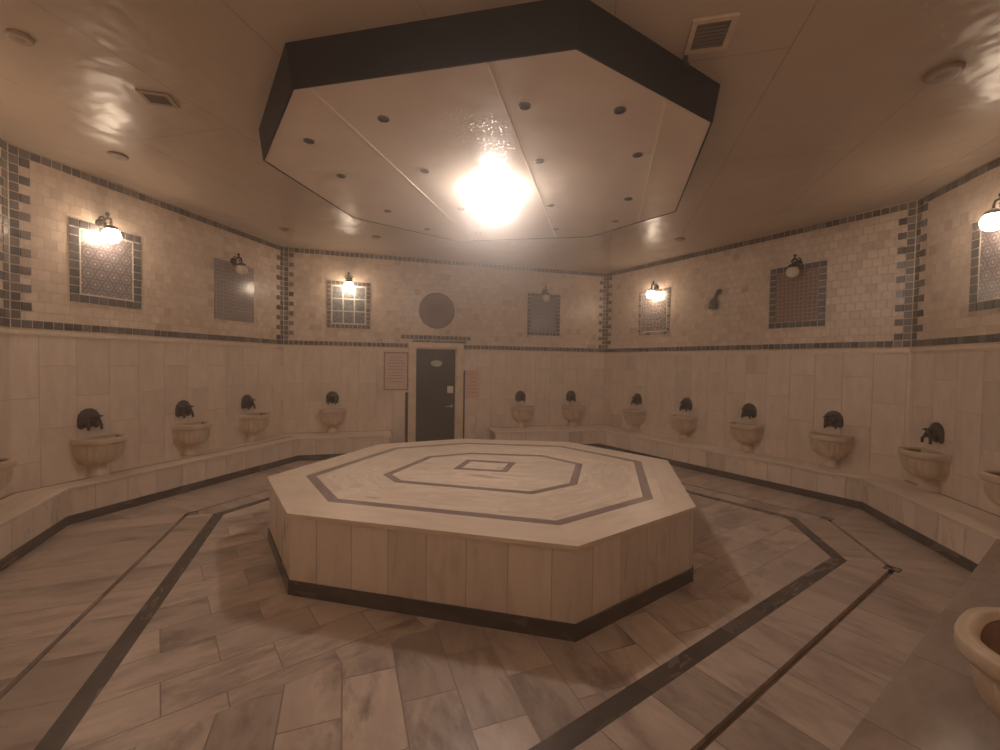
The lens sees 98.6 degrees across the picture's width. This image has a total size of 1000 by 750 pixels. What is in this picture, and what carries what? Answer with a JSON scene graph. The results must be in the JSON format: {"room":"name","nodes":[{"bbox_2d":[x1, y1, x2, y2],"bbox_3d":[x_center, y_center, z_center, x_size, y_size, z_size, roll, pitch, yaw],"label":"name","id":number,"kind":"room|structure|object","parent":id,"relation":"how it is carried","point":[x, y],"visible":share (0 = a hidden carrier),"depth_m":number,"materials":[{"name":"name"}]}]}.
{"room":"spa","nodes":[
{"label":"spa","id":0,"kind":"room"},
{"bbox_2d":[0,138,11,497],"bbox_3d":[-3.400,-0.232,1.470,0.150,3.573,5.130,0,2,-24],"label":"wall","id":1,"kind":"structure","parent":0,"point":[5,421],"depth_m":3.77,"materials":[{"name":"tile"}]},
{"bbox_2d":[0,139,6,150],"bbox_3d":[-3.300,-1.914,1.455,0.010,0.084,5.090,0,2,-24],"label":"trim","id":2,"kind":"structure","parent":1,"relation":"attached to","point":[3,145],"depth_m":3.73,"materials":[{"name":"tile"}]},
{"bbox_2d":[0,317,9,327],"bbox_3d":[-3.325,-0.379,1.498,0.010,0.084,5.090,0,2,-24],"label":"trim","id":3,"kind":"structure","parent":1,"relation":"attached to","point":[4,322],"depth_m":3.76,"materials":[{"name":"tile"}]},
{"bbox_2d":[0,149,9,317],"bbox_3d":[-3.313,-1.148,1.476,0.010,1.456,5.090,0,2,-24],"label":"trim","id":4,"kind":"structure","parent":1,"relation":"attached to","point":[4,257],"depth_m":3.75,"materials":[{"name":"tile"}]},
{"bbox_2d":[0,328,11,334],"bbox_3d":[-3.320,-0.300,1.504,0.024,0.052,5.090,0,2,-24],"label":"trim","id":5,"kind":"structure","parent":1,"relation":"attached to","point":[4,331],"depth_m":3.75,"materials":[{"name":"beige stone"}]},
{"bbox_2d":[6,142,10,326],"bbox_3d":[-4.345,-1.232,3.799,0.019,1.618,0.019,1,2,0],"label":"trim","id":6,"kind":"structure","parent":1,"relation":"attached to","point":[7,160],"depth_m":3.80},
{"bbox_2d":[7,142,283,492],"bbox_3d":[-4.066,-0.358,5.520,0.150,3.573,3.482,1,2,12],"label":"wall","id":7,"kind":"structure","parent":0,"point":[137,387],"depth_m":4.87,"materials":[{"name":"tile"}]},
{"bbox_2d":[77,408,103,430],"bbox_3d":[-4.197,0.455,4.426,0.102,0.220,0.206,1,2,13],"label":"tap","id":8,"kind":"object","parent":7,"relation":"attached to","point":[90,417],"visible":1,"depth_m":4.40,"materials":[{"name":"brown metal"}]},
{"bbox_2d":[68,217,140,309],"bbox_3d":[-4.174,-1.152,4.576,0.012,0.830,0.690,1,2,13],"label":"tile panel","id":9,"kind":"object","parent":7,"relation":"attached to","point":[101,272],"visible":0.96,"depth_m":4.52,"materials":[{"name":"tile"}]},
{"bbox_2d":[95,212,120,242],"bbox_3d":[-4.080,-1.538,4.489,0.218,0.320,0.156,1,2,13],"label":"wall sconce","id":10,"kind":"object","parent":7,"relation":"attached to","point":[110,233],"visible":1,"depth_m":4.46,"materials":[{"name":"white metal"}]},
{"bbox_2d":[8,144,283,250],"bbox_3d":[-3.961,-2.038,5.455,0.010,0.084,3.442,1,2,12],"label":"trim","id":11,"kind":"structure","parent":7,"relation":"attached to","point":[14,150],"depth_m":4.73,"materials":[{"name":"tile"}]},
{"bbox_2d":[9,319,282,344],"bbox_3d":[-3.985,-0.503,5.499,0.010,0.084,3.442,1,2,12],"label":"trim","id":12,"kind":"structure","parent":7,"relation":"attached to","point":[15,323],"depth_m":4.77,"materials":[{"name":"tile"}]},
{"bbox_2d":[8,153,283,339],"bbox_3d":[-3.973,-1.273,5.477,0.010,1.456,3.442,1,2,12],"label":"trim","id":13,"kind":"structure","parent":7,"relation":"attached to","point":[15,179],"depth_m":3.87,"materials":[{"name":"tile"}]},
{"bbox_2d":[11,329,283,348],"bbox_3d":[-3.980,-0.424,5.499,0.024,0.052,3.442,1,2,12],"label":"trim","id":14,"kind":"structure","parent":7,"relation":"attached to","point":[14,331],"depth_m":4.77,"materials":[{"name":"beige stone"}]},
{"bbox_2d":[175,400,193,417],"bbox_3d":[-3.971,0.429,5.441,0.102,0.220,0.206,1,2,12],"label":"tap","id":15,"kind":"object","parent":7,"relation":"attached to","point":[183,408],"visible":1,"depth_m":5.41,"materials":[{"name":"brown metal"}]},
{"bbox_2d":[214,257,253,322],"bbox_3d":[-3.816,-1.193,6.196,0.009,0.830,0.690,1,2,12],"label":"tile panel","id":16,"kind":"object","parent":7,"relation":"attached to","point":[233,292],"visible":1,"depth_m":6.14,"materials":[{"name":"grey tile"}]},
{"bbox_2d":[230,253,247,275],"bbox_3d":[-3.713,-1.580,6.138,0.218,0.320,0.156,1,2,13],"label":"wall sconce","id":17,"kind":"object","parent":7,"relation":"attached to","point":[241,269],"visible":1,"depth_m":6.11,"materials":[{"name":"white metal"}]},
{"bbox_2d":[241,395,255,409],"bbox_3d":[-3.750,0.405,6.437,0.102,0.220,0.206,1,2,13],"label":"tap","id":18,"kind":"object","parent":7,"relation":"attached to","point":[247,401],"visible":1,"depth_m":6.40,"materials":[{"name":"brown metal"}]},
{"bbox_2d":[283,246,604,442],"bbox_3d":[-0.752,-0.379,8.085,6.049,3.573,0.150,0,2,-16],"label":"wall","id":19,"kind":"structure","parent":0,"point":[490,305],"depth_m":7.91,"materials":[{"name":"tile"}]},
{"bbox_2d":[283,251,283,344],"bbox_3d":[-3.600,-1.316,7.153,0.019,1.618,0.019,1,2,0],"label":"trim","id":20,"kind":"structure","parent":19,"relation":"attached to","point":[283,251],"depth_m":7.15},
{"bbox_2d":[326,391,338,404],"bbox_3d":[-2.877,0.392,7.369,0.206,0.220,0.102,0,2,-16],"label":"tap","id":21,"kind":"object","parent":19,"relation":"attached to","point":[332,396],"visible":1,"depth_m":7.37,"materials":[{"name":"brown metal"}]},
{"bbox_2d":[327,280,369,328],"bbox_3d":[-2.615,-1.209,7.439,0.710,0.810,0.012,0,2,-16],"label":"tile panel","id":22,"kind":"object","parent":19,"relation":"attached to","point":[346,309],"visible":0.97,"depth_m":7.43,"materials":[{"name":"tile"}]},
{"bbox_2d":[344,272,352,290],"bbox_3d":[-2.580,-1.596,7.329,0.156,0.320,0.218,0,2,-16],"label":"wall sconce","id":23,"kind":"object","parent":19,"relation":"attached to","point":[348,285],"visible":1,"depth_m":7.26,"materials":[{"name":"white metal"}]},
{"bbox_2d":[383,352,408,389],"bbox_3d":[-1.858,-0.069,7.690,0.430,0.680,0.018,0,2,-16],"label":"framed notice","id":24,"kind":"object","parent":19,"relation":"attached to","point":[395,363],"visible":1,"depth_m":7.69,"materials":[{"name":"paper"}]},
{"bbox_2d":[405,392,407,441],"bbox_3d":[-1.690,0.832,7.768,0.050,1.040,0.020,0,2,-16],"label":"trim","id":25,"kind":"structure","parent":19,"relation":"attached to","point":[406,393],"depth_m":7.75,"materials":[{"name":"stone"}]},
{"bbox_2d":[408,342,463,441],"bbox_3d":[-1.190,0.383,7.943,1.000,1.945,0.140,0,2,-16],"label":"door","id":26,"kind":"structure","parent":19,"relation":"in","point":[435,397],"depth_m":7.96,"materials":[{"name":"wood"}]},
{"bbox_2d":[419,293,454,328],"bbox_3d":[-1.152,-1.173,7.852,0.650,0.650,0.026,0,2,-16],"label":"round plaque","id":27,"kind":"object","parent":19,"relation":"attached to","point":[436,310],"visible":1,"depth_m":7.85,"materials":[{"name":"grey stone"}]},
{"bbox_2d":[284,346,604,355],"bbox_3d":[-0.727,-0.444,7.999,6.009,0.052,0.024,0,2,-16],"label":"trim","id":28,"kind":"structure","parent":19,"relation":"attached to","point":[285,347],"depth_m":8.01,"materials":[{"name":"beige stone"}]},
{"bbox_2d":[284,334,604,352],"bbox_3d":[-0.727,-0.600,8.002,6.009,0.239,0.010,0,2,-16],"label":"trim","id":29,"kind":"structure","parent":19,"relation":"attached to","point":[419,338],"depth_m":7.88,"materials":[{"name":"tile"}]},
{"bbox_2d":[284,252,605,348],"bbox_3d":[-0.716,-1.292,7.982,6.009,1.456,0.010,0,2,-16],"label":"trim","id":30,"kind":"structure","parent":19,"relation":"attached to","point":[287,264],"depth_m":7.18,"materials":[{"name":"tile"}]},
{"bbox_2d":[284,247,606,276],"bbox_3d":[-0.704,-2.058,7.960,6.009,0.084,0.010,0,2,-16],"label":"trim","id":31,"kind":"structure","parent":19,"relation":"attached to","point":[286,249],"depth_m":7.83,"materials":[{"name":"tile"}]},
{"bbox_2d":[463,371,464,438],"bbox_3d":[-0.677,0.640,8.052,0.028,1.440,0.020,0,2,-16],"label":"trim","id":32,"kind":"structure","parent":19,"relation":"attached to","point":[464,371],"depth_m":8.04,"materials":[{"name":"stone"}]},
{"bbox_2d":[464,370,478,397],"bbox_3d":[-0.537,0.171,8.083,0.300,0.530,0.008,0,2,-16],"label":"paper notice","id":33,"kind":"object","parent":19,"relation":"attached to","point":[471,376],"visible":1,"depth_m":8.08,"materials":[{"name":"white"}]},
{"bbox_2d":[515,391,525,401],"bbox_3d":[0.409,0.417,8.314,0.206,0.220,0.102,0,2,-16],"label":"tap","id":34,"kind":"object","parent":19,"relation":"attached to","point":[520,395],"visible":1,"depth_m":8.32,"materials":[{"name":"brown metal"}]},
{"bbox_2d":[527,293,559,335],"bbox_3d":[0.860,-1.182,8.437,0.690,0.820,0.012,0,2,-16],"label":"tile panel","id":35,"kind":"object","parent":19,"relation":"attached to","point":[543,318],"visible":0.94,"depth_m":8.43,"materials":[{"name":"tile"}]},
{"bbox_2d":[541,286,550,301],"bbox_3d":[0.889,-1.569,8.325,0.156,0.320,0.218,0,2,-16],"label":"wall sconce","id":36,"kind":"object","parent":19,"relation":"attached to","point":[546,297],"visible":1,"depth_m":8.26,"materials":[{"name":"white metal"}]},
{"bbox_2d":[566,391,575,401],"bbox_3d":[1.438,0.425,8.609,0.206,0.220,0.102,0,2,-16],"label":"tap","id":37,"kind":"object","parent":19,"relation":"attached to","point":[570,395],"visible":1,"depth_m":8.62,"materials":[{"name":"brown metal"}]},
{"bbox_2d":[0,460,971,749],"bbox_3d":[0.102,1.540,4.307,8.766,0.120,8.617,0,2,-24],"label":"floor","id":38,"kind":"structure","parent":0,"point":[229,659],"depth_m":2.40,"materials":[{"name":"stone"}]},
{"bbox_2d":[186,511,198,515],"bbox_3d":[-3.163,1.437,4.424,0.100,0.031,0.100,0,2,-34],"label":"floor drain","id":39,"kind":"object","parent":38,"relation":"on","point":[188,513],"visible":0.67,"depth_m":4.42,"materials":[{"name":"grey metal"}]},
{"bbox_2d":[0,430,391,571],"bbox_3d":[-3.247,1.257,3.961,2.262,0.358,7.704,1,2,5],"label":"bench","id":40,"kind":"object","parent":38,"relation":"on","point":[28,518],"visible":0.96,"depth_m":4.71,"materials":[{"name":"stone"}]},
{"bbox_2d":[0,456,17,490],"bbox_3d":[-4.000,0.877,3.351,0.290,0.409,0.430,0,2,-24],"label":"basin","id":41,"kind":"object","parent":40,"relation":"on","point":[7,463],"visible":1,"depth_m":3.40,"materials":[{"name":"beige stone"}]},
{"bbox_2d":[70,433,128,476],"bbox_3d":[-4.099,0.844,4.471,0.290,0.409,0.430,1,2,12],"label":"basin","id":42,"kind":"object","parent":40,"relation":"on","point":[94,452],"visible":1,"depth_m":4.38,"materials":[{"name":"beige stone"}]},
{"bbox_2d":[171,421,212,455],"bbox_3d":[-3.874,0.818,5.486,0.290,0.409,0.430,1,2,12],"label":"basin","id":43,"kind":"object","parent":40,"relation":"on","point":[189,435],"visible":1,"depth_m":5.38,"materials":[{"name":"beige stone"}]},
{"bbox_2d":[238,412,270,441],"bbox_3d":[-3.653,0.793,6.481,0.290,0.409,0.430,1,2,12],"label":"basin","id":44,"kind":"object","parent":40,"relation":"on","point":[251,424],"visible":1,"depth_m":6.37,"materials":[{"name":"beige stone"}]},
{"bbox_2d":[320,408,346,432],"bbox_3d":[-2.838,0.783,7.295,0.430,0.409,0.290,0,2,-16],"label":"basin","id":45,"kind":"object","parent":40,"relation":"on","point":[332,417],"visible":1,"depth_m":7.23,"materials":[{"name":"beige stone"}]},
{"bbox_2d":[34,490,846,749],"bbox_3d":[-0.378,1.485,4.362,6.037,0.031,5.011,0,2,-35],"label":"trim","id":46,"kind":"structure","parent":38,"relation":"in","point":[576,732],"depth_m":2.34,"materials":[{"name":"stone"}]},
{"bbox_2d":[267,439,695,641],"bbox_3d":[-0.109,1.196,4.287,3.554,0.561,3.319,1,2,14],"label":"platform","id":47,"kind":"object","parent":38,"relation":"on","point":[567,541],"visible":1,"depth_m":2.88,"materials":[{"name":"beige stone"}]},
{"bbox_2d":[488,425,999,749],"bbox_3d":[2.301,1.331,4.447,5.070,0.358,8.884,1,2,0],"label":"bench","id":48,"kind":"object","parent":38,"relation":"on","point":[933,702],"visible":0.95,"depth_m":3.52,"materials":[{"name":"stone"}]},
{"bbox_2d":[511,406,533,427],"bbox_3d":[0.448,0.808,8.240,0.430,0.409,0.290,0,2,-16],"label":"basin","id":49,"kind":"object","parent":48,"relation":"on","point":[521,414],"visible":1,"depth_m":8.17,"materials":[{"name":"beige stone"}]},
{"bbox_2d":[562,405,583,425],"bbox_3d":[1.477,0.816,8.535,0.430,0.409,0.290,0,2,-16],"label":"basin","id":50,"kind":"object","parent":48,"relation":"on","point":[572,413],"visible":1,"depth_m":8.46,"materials":[{"name":"beige stone"}]},
{"bbox_2d":[622,408,645,430],"bbox_3d":[2.464,0.846,8.046,0.290,0.409,0.430,0,2,-31],"label":"basin","id":51,"kind":"object","parent":48,"relation":"on","point":[635,417],"visible":1,"depth_m":7.94,"materials":[{"name":"beige stone"}]},
{"bbox_2d":[669,414,697,440],"bbox_3d":[3.002,0.880,7.145,0.290,0.409,0.430,0,2,-31],"label":"basin","id":52,"kind":"object","parent":48,"relation":"on","point":[685,425],"visible":1,"depth_m":7.05,"materials":[{"name":"beige stone"}]},
{"bbox_2d":[729,421,763,451],"bbox_3d":[3.534,0.914,6.253,0.290,0.409,0.430,0,2,-31],"label":"basin","id":53,"kind":"object","parent":48,"relation":"on","point":[747,434],"visible":1,"depth_m":6.17,"materials":[{"name":"beige stone"}]},
{"bbox_2d":[809,432,853,467],"bbox_3d":[4.072,0.948,5.352,0.290,0.409,0.430,0,2,-31],"label":"basin","id":54,"kind":"object","parent":48,"relation":"on","point":[833,447],"visible":1,"depth_m":5.28,"materials":[{"name":"beige stone"}]},
{"bbox_2d":[897,447,952,492],"bbox_3d":[4.315,0.978,4.436,0.290,0.409,0.430,1,2,14],"label":"basin","id":55,"kind":"object","parent":48,"relation":"on","point":[932,467],"visible":1,"depth_m":4.32,"materials":[{"name":"beige stone"}]},
{"bbox_2d":[953,607,999,720],"bbox_3d":[1.673,1.026,1.282,0.580,0.409,0.441,0,2,-34],"label":"basin","id":56,"kind":"object","parent":48,"relation":"on","point":[977,629],"visible":1,"depth_m":1.33,"materials":[{"name":"beige stone"}]},
{"bbox_2d":[979,470,999,506],"bbox_3d":[4.063,1.003,3.427,0.290,0.409,0.430,1,2,14],"label":"basin","id":57,"kind":"object","parent":48,"relation":"on","point":[991,483],"visible":1,"depth_m":3.47,"materials":[{"name":"beige stone"}]},
{"bbox_2d":[820,516,833,521],"bbox_3d":[3.476,1.538,4.574,0.100,0.031,0.100,0,2,-34],"label":"floor drain","id":58,"kind":"object","parent":38,"relation":"on","point":[824,517],"visible":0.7,"depth_m":4.57,"materials":[{"name":"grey metal"}]},
{"bbox_2d":[883,564,902,573],"bbox_3d":[3.146,1.565,3.445,0.100,0.031,0.100,0,2,-34],"label":"floor drain","id":59,"kind":"object","parent":38,"relation":"on","point":[891,570],"visible":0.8,"depth_m":3.43,"materials":[{"name":"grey metal"}]},
{"bbox_2d":[0,0,999,272],"bbox_3d":[0.158,-2.041,4.202,8.562,0.100,8.406,0,2,-24],"label":"ceiling","id":60,"kind":"structure","parent":0,"point":[825,111],"depth_m":3.13,"materials":[{"name":"paint"}]},
{"bbox_2d":[5,28,34,46],"bbox_3d":[-2.819,-1.979,2.526,0.120,0.024,0.120,1,2,0],"label":"ceiling speaker","id":61,"kind":"object","parent":60,"relation":"attached to","point":[17,36],"visible":1,"depth_m":2.51,"materials":[{"name":"plastic"}]},
{"bbox_2d":[14,37,25,42],"bbox_3d":[-2.819,-1.977,2.526,0.089,0.020,0.089,1,2,0],"label":"grille","id":62,"kind":"object","parent":61,"relation":"attached to","point":[16,39],"depth_m":2.52,"materials":[{"name":"white metal"}]},
{"bbox_2d":[107,151,128,160],"bbox_3d":[-3.548,-2.032,3.995,0.150,0.024,0.150,1,2,0],"label":"ceiling speaker","id":63,"kind":"object","parent":60,"relation":"attached to","point":[116,155],"visible":1,"depth_m":3.98,"materials":[{"name":"plastic"}]},
{"bbox_2d":[135,88,179,108],"bbox_3d":[-2.469,-1.995,3.106,0.200,0.014,0.170,0,2,-15],"label":"ceiling vent","id":64,"kind":"object","parent":60,"relation":"in","point":[151,97],"visible":1,"depth_m":3.09,"materials":[{"name":"plastic"}]},
{"bbox_2d":[279,228,288,231],"bbox_3d":[-3.107,-2.088,6.184,0.130,0.024,0.130,1,2,0],"label":"ceiling speaker","id":65,"kind":"object","parent":60,"relation":"attached to","point":[280,229],"visible":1,"depth_m":6.16,"materials":[{"name":"plastic"}]},
{"bbox_2d":[259,0,719,241],"bbox_3d":[-0.058,-1.866,4.041,3.615,0.249,3.436,1,2,12],"label":"panel","id":66,"kind":"object","parent":60,"relation":"attached to","point":[451,89],"visible":0.99,"depth_m":2.92,"materials":[{"name":"paint"}]},
{"bbox_2d":[303,138,314,143],"bbox_3d":[-1.423,-1.739,3.202,0.080,0.008,0.080,1,2,0],"label":"recessed light","id":67,"kind":"object","parent":66,"relation":"attached to","point":[306,140],"visible":1,"depth_m":3.20,"materials":[{"name":"grey metal"}]},
{"bbox_2d":[337,174,345,177],"bbox_3d":[-1.402,-1.756,3.802,0.080,0.008,0.080,1,2,0],"label":"recessed light","id":68,"kind":"object","parent":66,"relation":"attached to","point":[338,175],"visible":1,"depth_m":3.80,"materials":[{"name":"grey metal"}]},
{"bbox_2d":[377,115,389,122],"bbox_3d":[-0.783,-1.720,2.893,0.080,0.008,0.080,1,2,0],"label":"recessed light","id":69,"kind":"object","parent":66,"relation":"attached to","point":[381,118],"visible":1,"depth_m":2.89,"materials":[{"name":"grey metal"}]},
{"bbox_2d":[420,169,428,172],"bbox_3d":[-0.642,-1.740,3.672,0.080,0.008,0.080,1,2,0],"label":"recessed light","id":70,"kind":"object","parent":66,"relation":"attached to","point":[421,170],"visible":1,"depth_m":3.67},
{"bbox_2d":[477,183,508,204],"bbox_3d":[-0.063,-1.680,4.054,0.300,0.130,0.300,1,2,0],"label":"ceiling lamp","id":71,"kind":"object","parent":66,"relation":"attached to","point":[489,193],"visible":1,"depth_m":3.96,"materials":[{"name":"white glass"}]},
{"bbox_2d":[518,102,530,109],"bbox_3d":[0.157,-1.700,2.723,0.080,0.008,0.080,1,2,0],"label":"recessed light","id":72,"kind":"object","parent":66,"relation":"attached to","point":[524,105],"visible":1,"depth_m":2.72,"materials":[{"name":"grey metal"}]},
{"bbox_2d":[534,159,543,163],"bbox_3d":[0.317,-1.718,3.462,0.080,0.008,0.080,1,2,0],"label":"recessed light","id":73,"kind":"object","parent":66,"relation":"attached to","point":[537,161],"visible":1,"depth_m":3.46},
{"bbox_2d":[613,106,625,114],"bbox_3d":[0.767,-1.691,2.753,0.080,0.008,0.080,1,2,0],"label":"recessed light","id":74,"kind":"object","parent":66,"relation":"attached to","point":[619,110],"visible":1,"depth_m":2.75,"materials":[{"name":"grey metal"}]},
{"bbox_2d":[632,152,642,157],"bbox_3d":[1.067,-1.703,3.332,0.080,0.008,0.080,1,2,0],"label":"recessed light","id":75,"kind":"object","parent":66,"relation":"attached to","point":[638,154],"visible":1,"depth_m":3.33,"materials":[{"name":"grey metal"}]},
{"bbox_2d":[674,238,684,241],"bbox_3d":[2.662,-2.001,6.364,0.150,0.024,0.150,1,2,0],"label":"ceiling speaker","id":76,"kind":"object","parent":60,"relation":"attached to","point":[676,239],"visible":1,"depth_m":6.33,"materials":[{"name":"plastic"}]},
{"bbox_2d":[682,55,688,69],"bbox_3d":[1.125,-1.898,2.607,0.044,0.065,0.044,1,2,0],"label":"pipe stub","id":77,"kind":"object","parent":60,"relation":"attached to","point":[685,65],"visible":1,"depth_m":2.60,"materials":[{"name":"black metal"}]},
{"bbox_2d":[684,12,739,54],"bbox_3d":[1.186,-1.917,2.426,0.230,0.014,0.260,1,2,13],"label":"ceiling vent","id":78,"kind":"object","parent":60,"relation":"in","point":[713,33],"visible":1,"depth_m":2.41,"materials":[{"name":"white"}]},
{"bbox_2d":[922,61,965,83],"bbox_3d":[2.790,-1.895,2.706,0.190,0.024,0.190,1,2,0],"label":"ceiling speaker","id":79,"kind":"object","parent":60,"relation":"attached to","point":[945,72],"visible":1,"depth_m":2.69,"materials":[{"name":"plastic"}]},
{"bbox_2d":[603,199,917,479],"bbox_3d":[3.432,-0.278,6.852,0.150,3.573,4.769,0,2,-31],"label":"wall","id":80,"kind":"structure","parent":0,"point":[791,395],"depth_m":6.01,"materials":[{"name":"tile"}]},
{"bbox_2d":[631,393,641,405],"bbox_3d":[2.550,0.458,8.084,0.102,0.220,0.206,0,2,-31],"label":"tap","id":81,"kind":"object","parent":80,"relation":"attached to","point":[637,399],"visible":1,"depth_m":8.06,"materials":[{"name":"brown metal"}]},
{"bbox_2d":[647,281,658,298],"bbox_3d":[2.722,-1.522,7.679,0.218,0.320,0.156,0,2,-31],"label":"wall sconce","id":82,"kind":"object","parent":80,"relation":"attached to","point":[651,294],"visible":1,"depth_m":7.63,"materials":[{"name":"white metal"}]},
{"bbox_2d":[638,287,670,335],"bbox_3d":[2.781,-1.133,7.782,0.013,0.820,0.690,0,2,-31],"label":"tile panel","id":83,"kind":"object","parent":80,"relation":"attached to","point":[654,314],"visible":0.94,"depth_m":7.74,"materials":[{"name":"tile"}]},
{"bbox_2d":[679,398,691,411],"bbox_3d":[3.088,0.492,7.183,0.102,0.220,0.206,0,2,-31],"label":"tap","id":84,"kind":"object","parent":80,"relation":"attached to","point":[686,403],"visible":1,"depth_m":7.16,"materials":[{"name":"brown metal"}]},
{"bbox_2d":[708,289,721,308],"bbox_3d":[3.338,-1.184,6.707,0.157,0.319,0.167,0,2,-31],"label":"wall spotlight","id":85,"kind":"object","parent":80,"relation":"attached to","point":[713,303],"visible":1,"depth_m":6.67,"materials":[{"name":"grey metal"}]},
{"bbox_2d":[741,403,756,418],"bbox_3d":[3.621,0.526,6.290,0.102,0.220,0.206,0,2,-31],"label":"tap","id":86,"kind":"object","parent":80,"relation":"attached to","point":[749,410],"visible":1,"depth_m":6.27,"materials":[{"name":"brown metal"}]},
{"bbox_2d":[605,349,910,355],"bbox_3d":[3.358,-0.345,6.805,0.024,0.052,4.729,0,2,-31],"label":"trim","id":87,"kind":"structure","parent":80,"relation":"attached to","point":[847,351],"depth_m":5.94,"materials":[{"name":"beige stone"}]},
{"bbox_2d":[605,340,911,352],"bbox_3d":[3.365,-0.424,6.807,0.010,0.084,4.729,0,2,-31],"label":"trim","id":88,"kind":"structure","parent":80,"relation":"attached to","point":[896,343],"depth_m":5.95,"materials":[{"name":"tile"}]},
{"bbox_2d":[605,208,915,348],"bbox_3d":[3.378,-1.193,6.785,0.010,1.456,4.729,0,2,-31],"label":"trim","id":89,"kind":"structure","parent":80,"relation":"attached to","point":[909,235],"depth_m":4.81,"materials":[{"name":"tile"}]},
{"bbox_2d":[607,201,916,276],"bbox_3d":[3.390,-1.959,6.763,0.010,0.084,4.729,0,2,-31],"label":"trim","id":90,"kind":"structure","parent":80,"relation":"attached to","point":[910,205],"depth_m":5.90,"materials":[{"name":"tile"}]},
{"bbox_2d":[786,254,802,277],"bbox_3d":[3.900,-1.446,5.706,0.218,0.320,0.156,0,2,-31],"label":"wall sconce","id":91,"kind":"object","parent":80,"relation":"attached to","point":[792,271],"visible":1,"depth_m":5.67,"materials":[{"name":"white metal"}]},
{"bbox_2d":[768,260,827,328],"bbox_3d":[3.980,-1.057,5.774,0.013,0.840,0.690,0,2,-31],"label":"tile panel","id":92,"kind":"object","parent":80,"relation":"attached to","point":[799,301],"visible":0.94,"depth_m":5.74,"materials":[{"name":"tile"}]},
{"bbox_2d":[823,411,843,428],"bbox_3d":[4.159,0.560,5.389,0.102,0.220,0.206,0,2,-31],"label":"tap","id":93,"kind":"object","parent":80,"relation":"attached to","point":[833,418],"visible":1,"depth_m":5.37,"materials":[{"name":"brown metal"}]},
{"bbox_2d":[906,156,999,515],"bbox_3d":[4.376,-0.172,3.664,0.150,3.573,2.313,1,2,14],"label":"wall","id":94,"kind":"structure","parent":0,"point":[958,391],"depth_m":4.15,"materials":[{"name":"tile"}]},
{"bbox_2d":[910,200,917,346],"bbox_3d":[4.587,-1.117,4.757,0.019,1.618,0.019,1,2,0],"label":"trim","id":95,"kind":"structure","parent":94,"relation":"attached to","point":[917,200],"depth_m":4.75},
{"bbox_2d":[912,203,927,339],"bbox_3d":[4.313,-1.089,3.657,0.010,1.456,2.273,1,2,14],"label":"trim","id":96,"kind":"structure","parent":94,"relation":"attached to","point":[920,238],"depth_m":4.69,"materials":[{"name":"tile"}]},
{"bbox_2d":[920,422,944,444],"bbox_3d":[4.413,0.592,4.402,0.102,0.220,0.206,1,2,14],"label":"tap","id":97,"kind":"object","parent":94,"relation":"attached to","point":[935,433],"visible":1,"depth_m":4.35,"materials":[{"name":"brown metal"}]},
{"bbox_2d":[910,344,999,352],"bbox_3d":[4.293,-0.241,3.683,0.024,0.052,2.273,1,2,14],"label":"trim","id":98,"kind":"structure","parent":94,"relation":"attached to","point":[988,346],"depth_m":4.13,"materials":[{"name":"beige stone"}]},
{"bbox_2d":[912,333,999,347],"bbox_3d":[4.301,-0.320,3.679,0.010,0.084,2.273,1,2,14],"label":"trim","id":99,"kind":"structure","parent":94,"relation":"attached to","point":[995,337],"depth_m":4.13,"materials":[{"name":"tile"}]},
{"bbox_2d":[918,157,999,206],"bbox_3d":[4.325,-1.855,3.635,0.010,0.084,2.273,1,2,14],"label":"trim","id":100,"kind":"structure","parent":94,"relation":"attached to","point":[994,164],"depth_m":4.14,"materials":[{"name":"tile"}]},
{"bbox_2d":[969,221,999,311],"bbox_3d":[4.312,-0.992,3.666,0.012,0.830,0.720,1,2,14],"label":"tile panel","id":101,"kind":"object","parent":94,"relation":"attached to","point":[985,254],"visible":0.83,"depth_m":3.87,"materials":[{"name":"tile"}]},
{"bbox_2d":[979,193,999,230],"bbox_3d":[4.206,-1.383,3.632,0.218,0.320,0.156,1,2,14],"label":"wall sconce","id":102,"kind":"object","parent":94,"relation":"attached to","point":[990,221],"visible":1,"depth_m":3.62,"materials":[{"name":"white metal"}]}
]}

